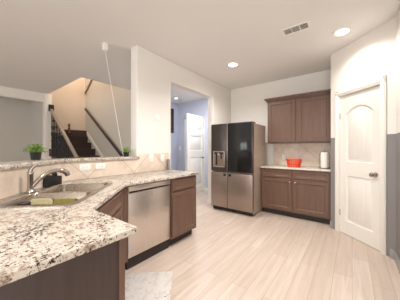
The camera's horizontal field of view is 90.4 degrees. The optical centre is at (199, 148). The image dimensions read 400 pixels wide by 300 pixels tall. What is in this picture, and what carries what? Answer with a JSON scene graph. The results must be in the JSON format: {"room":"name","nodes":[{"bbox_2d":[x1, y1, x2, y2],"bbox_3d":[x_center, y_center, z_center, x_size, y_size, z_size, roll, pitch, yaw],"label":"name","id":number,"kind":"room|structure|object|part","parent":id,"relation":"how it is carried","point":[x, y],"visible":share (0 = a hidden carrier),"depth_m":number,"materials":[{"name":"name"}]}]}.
{"room":"kitchen","nodes":[
{"label":"kitchen","id":0,"kind":"room"},
{"bbox_2d":[0,97,42,161],"bbox_3d":[-7.144,-0.115,2.803,1.150,2.755,7.760,0,0,37],"label":"wall","id":1,"kind":"structure","parent":0,"point":[21,121],"depth_m":5.79,"materials":[{"name":"grey paint"}]},
{"bbox_2d":[0,86,43,102],"bbox_3d":[-6.637,-1.377,2.396,0.150,0.230,7.730,0,0,37],"label":"trim","id":2,"kind":"structure","parent":1,"relation":"attached to","point":[7,92],"depth_m":5.03,"materials":[{"name":"white paint"}]},
{"bbox_2d":[49,77,84,134],"bbox_3d":[-3.168,-1.387,5.426,2.830,5.300,1.360,0,0,37],"label":"wall","id":3,"kind":"structure","parent":0,"point":[68,101],"depth_m":6.31,"materials":[{"name":"beige paint"}]},
{"bbox_2d":[85,78,130,156],"bbox_3d":[-2.692,-1.337,5.842,2.780,5.200,0.120,0,0,37],"label":"wall","id":4,"kind":"structure","parent":0,"point":[99,102],"depth_m":5.72,"materials":[{"name":"grey paint"}]},
{"bbox_2d":[85,129,102,156],"bbox_3d":[-2.965,0.213,5.963,2.220,1.700,0.020,0,0,37],"label":"trim","id":5,"kind":"structure","parent":4,"relation":"attached to","point":[88,135],"depth_m":6.20,"materials":[{"name":"white wood"}]},
{"bbox_2d":[84,108,122,155],"bbox_3d":[-2.865,-0.532,5.842,2.240,1.572,0.089,0,0,37],"label":"wall handrail","id":6,"kind":"object","parent":4,"relation":"attached to","point":[85,109],"visible":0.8,"depth_m":5.70,"materials":[{"name":"brown wood"}]},
{"bbox_2d":[131,45,230,199],"bbox_3d":[-0.077,-0.115,4.060,0.160,2.755,2.928,0,0,37],"label":"wall","id":7,"kind":"structure","parent":0,"point":[153,76],"depth_m":3.18,"materials":[{"name":"white paint"}]},
{"bbox_2d":[61,153,168,180],"bbox_3d":[-0.997,0.210,2.720,0.008,0.274,1.555,0,0,37],"label":"backsplash","id":8,"kind":"structure","parent":7,"relation":"attached to","point":[128,166],"depth_m":2.60,"materials":[{"name":"tile"}]},
{"bbox_2d":[79,164,90,170],"bbox_3d":[-1.320,0.218,2.284,0.010,0.072,0.120,0,0,37],"label":"outlet","id":9,"kind":"object","parent":8,"relation":"attached to","point":[83,167],"visible":1,"depth_m":2.28,"materials":[{"name":"white plastic"}]},
{"bbox_2d":[95,163,104,168],"bbox_3d":[-1.212,0.216,2.424,0.010,0.072,0.120,0,0,37],"label":"outlet","id":10,"kind":"object","parent":8,"relation":"attached to","point":[97,165],"visible":1,"depth_m":2.42,"materials":[{"name":"white plastic"}]},
{"bbox_2d":[171,98,207,187],"bbox_3d":[-0.017,-0.115,6.003,2.110,2.755,3.390,0,0,37],"label":"wall","id":11,"kind":"structure","parent":0,"point":[197,107],"depth_m":6.43,"materials":[{"name":"blue paint"}]},
{"bbox_2d":[171,108,173,132],"bbox_3d":[-0.967,-0.887,6.278,0.025,0.780,0.370,0,0,37],"label":"picture","id":12,"kind":"object","parent":11,"relation":"attached to","point":[172,110],"visible":0.44,"depth_m":6.39,"materials":[{"name":"brown wood"}]},
{"bbox_2d":[171,110,172,131],"bbox_3d":[-0.973,-0.887,6.282,0.006,0.710,0.300,0,0,37],"label":"print","id":13,"kind":"object","parent":12,"relation":"attached to","point":[171,110],"depth_m":6.37},
{"bbox_2d":[184,115,204,190],"bbox_3d":[-0.177,0.138,6.173,0.810,2.250,0.016,0,0,37],"label":"trim","id":14,"kind":"structure","parent":11,"relation":"attached to","point":[204,115],"depth_m":5.92,"materials":[{"name":"white wood"}]},
{"bbox_2d":[186,113,203,192],"bbox_3d":[-0.102,0.154,5.621,0.095,2.202,0.740,0,0,37],"label":"door","id":15,"kind":"structure","parent":11,"relation":"in","point":[194,124],"depth_m":5.64,"materials":[{"name":"white wood"}]},
{"bbox_2d":[0,0,399,103],"bbox_3d":[-1.842,-1.617,1.789,11.500,0.250,12.600,0,0,37],"label":"ceiling","id":16,"kind":"structure","parent":0,"point":[46,46],"depth_m":2.65,"materials":[{"name":"white paint"}]},
{"bbox_2d":[102,42,122,153],"bbox_3d":[-1.265,-0.694,2.880,0.276,1.595,0.071,0,0,-37],"label":"cord","id":17,"kind":"object","parent":16,"relation":"hanging from","point":[104,45],"visible":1,"depth_m":2.82,"materials":[{"name":"white plastic"}]},
{"bbox_2d":[227,62,238,66],"bbox_3d":[0.589,-1.487,3.540,0.210,0.008,0.210,0,0,37],"label":"recessed light","id":18,"kind":"object","parent":16,"relation":"in","point":[232,64],"visible":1,"depth_m":3.52,"materials":[{"name":"white plastic"}]},
{"bbox_2d":[281,21,311,36],"bbox_3d":[1.194,-1.488,2.474,0.320,0.008,0.170,0,0,37],"label":"ceiling vent","id":19,"kind":"object","parent":16,"relation":"in","point":[305,25],"visible":1,"depth_m":2.46,"materials":[{"name":"white plastic"}]},
{"bbox_2d":[332,27,351,36],"bbox_3d":[1.817,-1.487,2.542,0.210,0.008,0.210,0,0,37],"label":"recessed light","id":20,"kind":"object","parent":16,"relation":"in","point":[342,31],"visible":1,"depth_m":2.53,"materials":[{"name":"white plastic"}]},
{"bbox_2d":[125,191,399,299],"bbox_3d":[-1.842,1.313,1.789,11.500,0.100,12.600,0,0,37],"label":"floor","id":21,"kind":"structure","parent":0,"point":[228,255],"depth_m":2.18,"materials":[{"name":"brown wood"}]},
{"bbox_2d":[41,94,51,158],"bbox_3d":[-4.223,-0.115,5.497,0.250,2.755,0.230,0,0,37],"label":"column","id":22,"kind":"structure","parent":21,"relation":"on","point":[47,97],"depth_m":5.42,"materials":[{"name":"white paint"}]},
{"bbox_2d":[0,238,124,299],"bbox_3d":[-0.681,0.821,0.776,0.408,0.884,0.604,0,0,37],"label":"base cabinet","id":23,"kind":"object","parent":21,"relation":"on","point":[97,274],"visible":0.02,"depth_m":0.76,"materials":[{"name":"brown wood"}]},
{"bbox_3d":[-0.353,0.821,0.888,0.024,0.884,0.028,0,0,37],"label":"corner post","id":24,"kind":"part","parent":23,"relation":"part of","materials":[{"name":"brown wood"}]},
{"bbox_2d":[48,104,98,158],"bbox_3d":[-3.256,0.029,5.468,2.330,2.467,1.150,0,0,37],"label":"staircase","id":25,"kind":"structure","parent":21,"relation":"on","point":[69,143],"depth_m":5.42,"materials":[{"name":"wood"}]},
{"bbox_3d":[-3.399,-0.408,4.935,1.786,1.370,0.065,0,0,37],"label":"handrail","id":26,"kind":"part","parent":25,"relation":"part of","materials":[{"name":"grey wood"}]},
{"bbox_2d":[96,186,127,262],"bbox_3d":[-1.038,0.821,1.549,0.718,0.884,1.756,0,0,-8],"label":"base cabinet","id":27,"kind":"object","parent":21,"relation":"on","point":[116,207],"visible":0.19,"depth_m":1.84,"materials":[{"name":"brown wood"}]},
{"bbox_2d":[0,170,198,286],"bbox_3d":[-0.611,0.364,1.843,1.687,0.030,2.443,0,0,37],"label":"countertop","id":28,"kind":"structure","parent":27,"relation":"on","point":[33,240],"depth_m":0.87,"materials":[{"name":"stone"}]},
{"bbox_2d":[25,163,69,193],"bbox_3d":[-1.251,0.231,1.650,0.074,0.228,0.313,0,0,37],"label":"faucet","id":29,"kind":"object","parent":28,"relation":"on","point":[31,184],"visible":1,"depth_m":1.56,"materials":[{"name":"silver metal"}]},
{"bbox_3d":[-1.308,0.150,1.557,0.071,0.066,0.033,0,0,-7],"label":"lever","id":30,"kind":"part","parent":29,"relation":"part of","materials":[{"name":"silver metal"}]},
{"bbox_3d":[-1.268,0.241,1.634,0.034,0.139,0.201,0,0,36],"label":"spout","id":31,"kind":"part","parent":29,"relation":"part of","materials":[{"name":"silver metal"}]},
{"bbox_2d":[0,182,112,207],"bbox_3d":[-1.091,0.442,1.591,0.545,0.194,0.830,0,0,-8],"label":"sink","id":32,"kind":"object","parent":28,"relation":"in","point":[79,192],"visible":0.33,"depth_m":1.56,"materials":[{"name":"metal"}]},
{"bbox_2d":[17,201,30,205],"bbox_3d":[-1.242,0.459,1.404,0.072,0.155,0.072,0,0,37],"label":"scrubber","id":33,"kind":"object","parent":32,"relation":"in","point":[25,202],"visible":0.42,"depth_m":1.39,"materials":[{"name":"black plastic"}]},
{"bbox_2d":[30,198,52,204],"bbox_3d":[-1.208,0.460,1.508,0.160,0.156,0.023,0,0,-8],"label":"sponge","id":34,"kind":"object","parent":32,"relation":"in","point":[45,201],"visible":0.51,"depth_m":1.51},
{"bbox_3d":[-1.054,0.442,1.386,0.455,0.194,0.355,0,0,-8],"label":"bowl","id":35,"kind":"part","parent":32,"relation":"part of","materials":[{"name":"metal"}]},
{"bbox_2d":[43,172,61,186],"bbox_3d":[-1.400,0.274,1.873,0.090,0.150,0.140,0,0,7],"label":"sink caddy","id":36,"kind":"object","parent":32,"relation":"on","point":[54,179],"visible":0.71,"depth_m":1.83,"materials":[{"name":"black plastic"}]},
{"bbox_2d":[54,198,74,203],"bbox_3d":[-1.041,0.462,1.527,0.150,0.150,0.023,0,0,-8],"label":"sponge","id":37,"kind":"object","parent":32,"relation":"in","point":[69,200],"visible":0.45,"depth_m":1.53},
{"bbox_3d":[-1.106,0.442,1.785,0.455,0.194,0.380,0,0,-8],"label":"bowl","id":38,"kind":"part","parent":32,"relation":"part of","materials":[{"name":"metal"}]},
{"bbox_2d":[167,159,169,169],"bbox_3d":[-0.522,0.263,3.281,0.048,0.172,0.048,0,0,37],"label":"canister","id":39,"kind":"object","parent":28,"relation":"on","point":[168,160],"visible":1,"depth_m":3.26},
{"bbox_3d":[-0.710,0.475,1.565,0.019,0.145,0.710,0,0,-8],"label":"false drawer","id":40,"kind":"part","parent":27,"relation":"part of","materials":[{"name":"brown wood"}]},
{"bbox_3d":[-0.734,0.857,1.744,0.019,0.577,0.350,0,0,-8],"label":"door","id":41,"kind":"part","parent":27,"relation":"part of","materials":[{"name":"brown wood"}]},
{"bbox_2d":[125,179,169,269],"bbox_3d":[-0.784,0.826,2.454,0.586,0.875,0.594,0,0,37],"label":"dishwasher","id":42,"kind":"object","parent":21,"relation":"on","point":[148,203],"visible":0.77,"depth_m":2.25,"materials":[{"name":"silver metal"}]},
{"bbox_3d":[-0.592,1.213,2.307,0.030,0.100,0.594,0,0,37],"label":"toe panel","id":43,"kind":"part","parent":42,"relation":"part of","materials":[{"name":"black metal"}]},
{"bbox_3d":[-0.566,0.421,2.287,0.036,0.052,0.594,0,0,37],"label":"control panel","id":44,"kind":"part","parent":42,"relation":"part of","materials":[{"name":"metal"}]},
{"bbox_2d":[125,271,172,299],"bbox_3d":[-0.471,1.258,1.619,0.445,0.008,0.800,0,0,-4],"label":"floor mat","id":45,"kind":"object","parent":21,"relation":"on","point":[144,285],"visible":1,"depth_m":1.81,"materials":[{"name":"white fabric"}]},
{"bbox_2d":[169,175,195,245],"bbox_3d":[-0.428,0.821,2.930,0.629,0.884,0.575,0,0,37],"label":"base cabinet","id":46,"kind":"object","parent":21,"relation":"on","point":[182,189],"visible":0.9,"depth_m":2.68,"materials":[{"name":"brown wood"}]},
{"bbox_3d":[-0.207,0.475,2.716,0.019,0.145,0.479,0,0,37],"label":"drawer","id":47,"kind":"part","parent":46,"relation":"part of","materials":[{"name":"brown wood"}]},
{"bbox_3d":[-0.207,0.857,2.716,0.019,0.577,0.479,0,0,37],"label":"door","id":48,"kind":"part","parent":46,"relation":"part of","materials":[{"name":"brown wood"}]},
{"bbox_2d":[211,121,264,215],"bbox_3d":[0.802,0.379,4.165,0.908,1.768,0.716,0,0,37],"label":"refrigerator","id":49,"kind":"object","parent":21,"relation":"on","point":[237,149],"visible":1,"depth_m":3.85,"materials":[{"name":"metal"}]},
{"bbox_3d":[0.406,-0.018,4.082,0.380,0.962,0.070,0,0,37],"label":"door","id":50,"kind":"part","parent":49,"relation":"part of","materials":[{"name":"metal"}]},
{"bbox_3d":[0.406,0.831,4.082,0.380,0.700,0.070,0,0,37],"label":"door","id":51,"kind":"part","parent":49,"relation":"part of","materials":[{"name":"metal"}]},
{"bbox_3d":[0.539,-0.018,3.932,0.011,0.953,0.006,0,0,37],"label":"edge trim","id":52,"kind":"part","parent":49,"relation":"part of","materials":[{"name":"metal"}]},
{"bbox_3d":[0.746,-0.018,3.775,0.503,0.933,0.004,0,0,37],"label":"glass panel","id":53,"kind":"part","parent":49,"relation":"part of","materials":[{"name":"black glass"}]},
{"bbox_3d":[0.769,0.831,3.804,0.522,0.700,0.070,0,0,37],"label":"door","id":54,"kind":"part","parent":49,"relation":"part of","materials":[{"name":"metal"}]},
{"bbox_3d":[0.769,-0.018,3.804,0.522,0.962,0.070,0,0,37],"label":"door","id":55,"kind":"part","parent":49,"relation":"part of","materials":[{"name":"glass"}]},
{"bbox_2d":[261,168,330,223],"bbox_3d":[1.843,0.821,3.811,1.155,0.884,0.652,0,0,37],"label":"base cabinet","id":56,"kind":"object","parent":21,"relation":"on","point":[301,194],"visible":0.98,"depth_m":3.54,"materials":[{"name":"brown wood"}]},
{"bbox_3d":[1.446,0.473,3.758,0.543,0.136,0.019,0,0,37],"label":"drawer","id":57,"kind":"part","parent":56,"relation":"part of","materials":[{"name":"brown wood"}]},
{"bbox_3d":[1.446,0.851,3.758,0.543,0.575,0.019,0,0,37],"label":"door","id":58,"kind":"part","parent":56,"relation":"part of","materials":[{"name":"brown wood"}]},
{"bbox_2d":[260,164,330,171],"bbox_3d":[1.848,0.364,3.821,1.166,0.030,0.644,0,0,37],"label":"countertop","id":59,"kind":"structure","parent":56,"relation":"on","point":[275,166],"depth_m":3.65,"materials":[{"name":"stone"}]},
{"bbox_2d":[286,159,301,166],"bbox_3d":[1.775,0.273,3.755,0.273,0.153,0.225,0,0,37],"label":"basket","id":60,"kind":"object","parent":59,"relation":"on","point":[291,163],"visible":0.98,"depth_m":3.68,"materials":[{"name":"red plastic"}]},
{"bbox_3d":[2.176,0.191,3.473,0.178,0.314,0.178,0,0,37],"label":"paper towel holder","id":61,"kind":"object","parent":59,"relation":"on","visible":0},
{"bbox_2d":[321,152,327,167],"bbox_3d":[2.176,0.203,3.473,0.112,0.268,0.112,0,0,37],"label":"paper towel roll","id":62,"kind":"object","parent":61,"relation":"on","point":[324,155],"visible":1,"depth_m":3.42,"materials":[{"name":"white paper"}]},
{"bbox_3d":[1.896,0.473,3.413,0.543,0.136,0.019,0,0,37],"label":"drawer","id":63,"kind":"part","parent":56,"relation":"part of","materials":[{"name":"brown wood"}]},
{"bbox_3d":[1.896,0.851,3.413,0.543,0.575,0.019,0,0,37],"label":"door","id":64,"kind":"part","parent":56,"relation":"part of","materials":[{"name":"brown wood"}]},
{"bbox_2d":[231,70,330,166],"bbox_3d":[2.039,-0.115,4.182,3.050,2.755,0.160,0,0,37],"label":"wall","id":65,"kind":"structure","parent":0,"point":[248,104],"depth_m":4.49,"materials":[{"name":"white paint"}]},
{"bbox_2d":[264,89,330,143],"bbox_3d":[1.923,-0.573,3.937,1.183,0.925,0.369,0,0,37],"label":"upper cabinet","id":66,"kind":"object","parent":65,"relation":"attached to","point":[302,117],"visible":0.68,"depth_m":3.77,"materials":[{"name":"brown wood"}]},
{"bbox_3d":[1.635,-0.542,3.995,0.515,0.825,0.019,0,0,37],"label":"door","id":67,"kind":"part","parent":66,"relation":"part of","materials":[{"name":"brown wood"}]},
{"bbox_3d":[1.923,-0.998,3.937,1.183,0.075,0.369,0,0,37],"label":"crown moulding","id":68,"kind":"part","parent":66,"relation":"part of","materials":[{"name":"brown wood"}]},
{"bbox_3d":[2.087,-0.542,3.649,0.525,0.825,0.019,0,0,37],"label":"door","id":69,"kind":"part","parent":66,"relation":"part of","materials":[{"name":"brown wood"}]},
{"bbox_2d":[273,143,330,166],"bbox_3d":[2.063,0.119,4.058,1.110,0.456,0.008,0,0,37],"label":"backsplash","id":70,"kind":"structure","parent":65,"relation":"attached to","point":[309,153],"depth_m":4.04,"materials":[{"name":"tile"}]},
{"bbox_2d":[331,17,395,256],"bbox_3d":[2.213,-0.115,2.720,0.120,2.755,0.940,0,0,-8],"label":"wall","id":71,"kind":"structure","parent":0,"point":[372,56],"depth_m":2.42,"materials":[{"name":"white paint"}]},
{"bbox_2d":[340,86,379,250],"bbox_3d":[2.147,0.241,2.714,0.107,2.027,0.614,0,0,-8],"label":"door","id":72,"kind":"structure","parent":71,"relation":"in","point":[359,111],"depth_m":2.69,"materials":[{"name":"white wood"}]},
{"bbox_3d":[2.161,0.328,2.476,0.072,0.062,0.062,0,0,-8],"label":"knob","id":73,"kind":"part","parent":72,"relation":"part of","materials":[{"name":"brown metal"}]},
{"bbox_2d":[335,76,386,254],"bbox_3d":[2.197,0.198,2.718,0.132,2.130,0.744,0,0,-8],"label":"trim","id":74,"kind":"structure","parent":71,"relation":"attached to","point":[381,81],"depth_m":2.39,"materials":[{"name":"white wood"}]},
{"bbox_2d":[330,221,395,258],"bbox_3d":[2.147,1.208,2.710,0.014,0.110,0.948,0,0,-8],"label":"baseboard","id":75,"kind":"structure","parent":71,"relation":"attached to","point":[331,222],"depth_m":2.29,"materials":[{"name":"white wood"}]},
{"bbox_2d":[396,7,399,258],"bbox_3d":[1.905,-0.115,1.712,0.158,2.755,1.235,0,0,37],"label":"wall","id":76,"kind":"structure","parent":0,"point":[398,13],"depth_m":2.12,"materials":[{"name":"white paint"}]},
{"bbox_2d":[394,250,399,273],"bbox_3d":[1.866,1.208,1.802,0.014,0.110,1.130,0,0,37],"label":"baseboard","id":77,"kind":"structure","parent":76,"relation":"attached to","point":[396,258],"depth_m":2.10,"materials":[{"name":"white wood"}]},
{"bbox_3d":[-1.167,0.706,1.872,1.090,1.113,1.872,0,0,37],"label":"wall","id":78,"kind":"structure","parent":0,"visible":0},
{"bbox_2d":[0,163,60,198],"bbox_3d":[-1.390,0.249,1.476,0.008,0.198,1.263,0,0,-8],"label":"backsplash","id":79,"kind":"structure","parent":78,"relation":"attached to","point":[12,181],"depth_m":1.52,"materials":[{"name":"tile"}]},
{"bbox_2d":[0,156,139,169],"bbox_3d":[-1.410,0.131,1.927,0.713,0.036,2.209,0,0,11],"label":"bar ledge","id":80,"kind":"object","parent":78,"relation":"on","point":[23,163],"visible":0.93,"depth_m":1.95,"materials":[{"name":"stone"}]},
{"bbox_2d":[22,144,47,159],"bbox_3d":[-1.634,0.033,1.972,0.185,0.160,0.190,0,0,37],"label":"potted plant","id":81,"kind":"object","parent":80,"relation":"on","point":[35,153],"visible":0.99,"depth_m":1.95,"materials":[{"name":"green plant"}]},
{"bbox_3d":[-1.635,0.075,1.977,0.098,0.075,0.098,0,0,37],"label":"pot","id":82,"kind":"part","parent":81,"relation":"part of","materials":[{"name":"black plastic"}]},
{"bbox_2d":[121,147,131,156],"bbox_3d":[-1.040,0.043,2.785,0.137,0.139,0.180,0,0,37],"label":"potted plant","id":83,"kind":"object","parent":80,"relation":"on","point":[126,153],"visible":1,"depth_m":2.76,"materials":[{"name":"green plant"}]}
]}

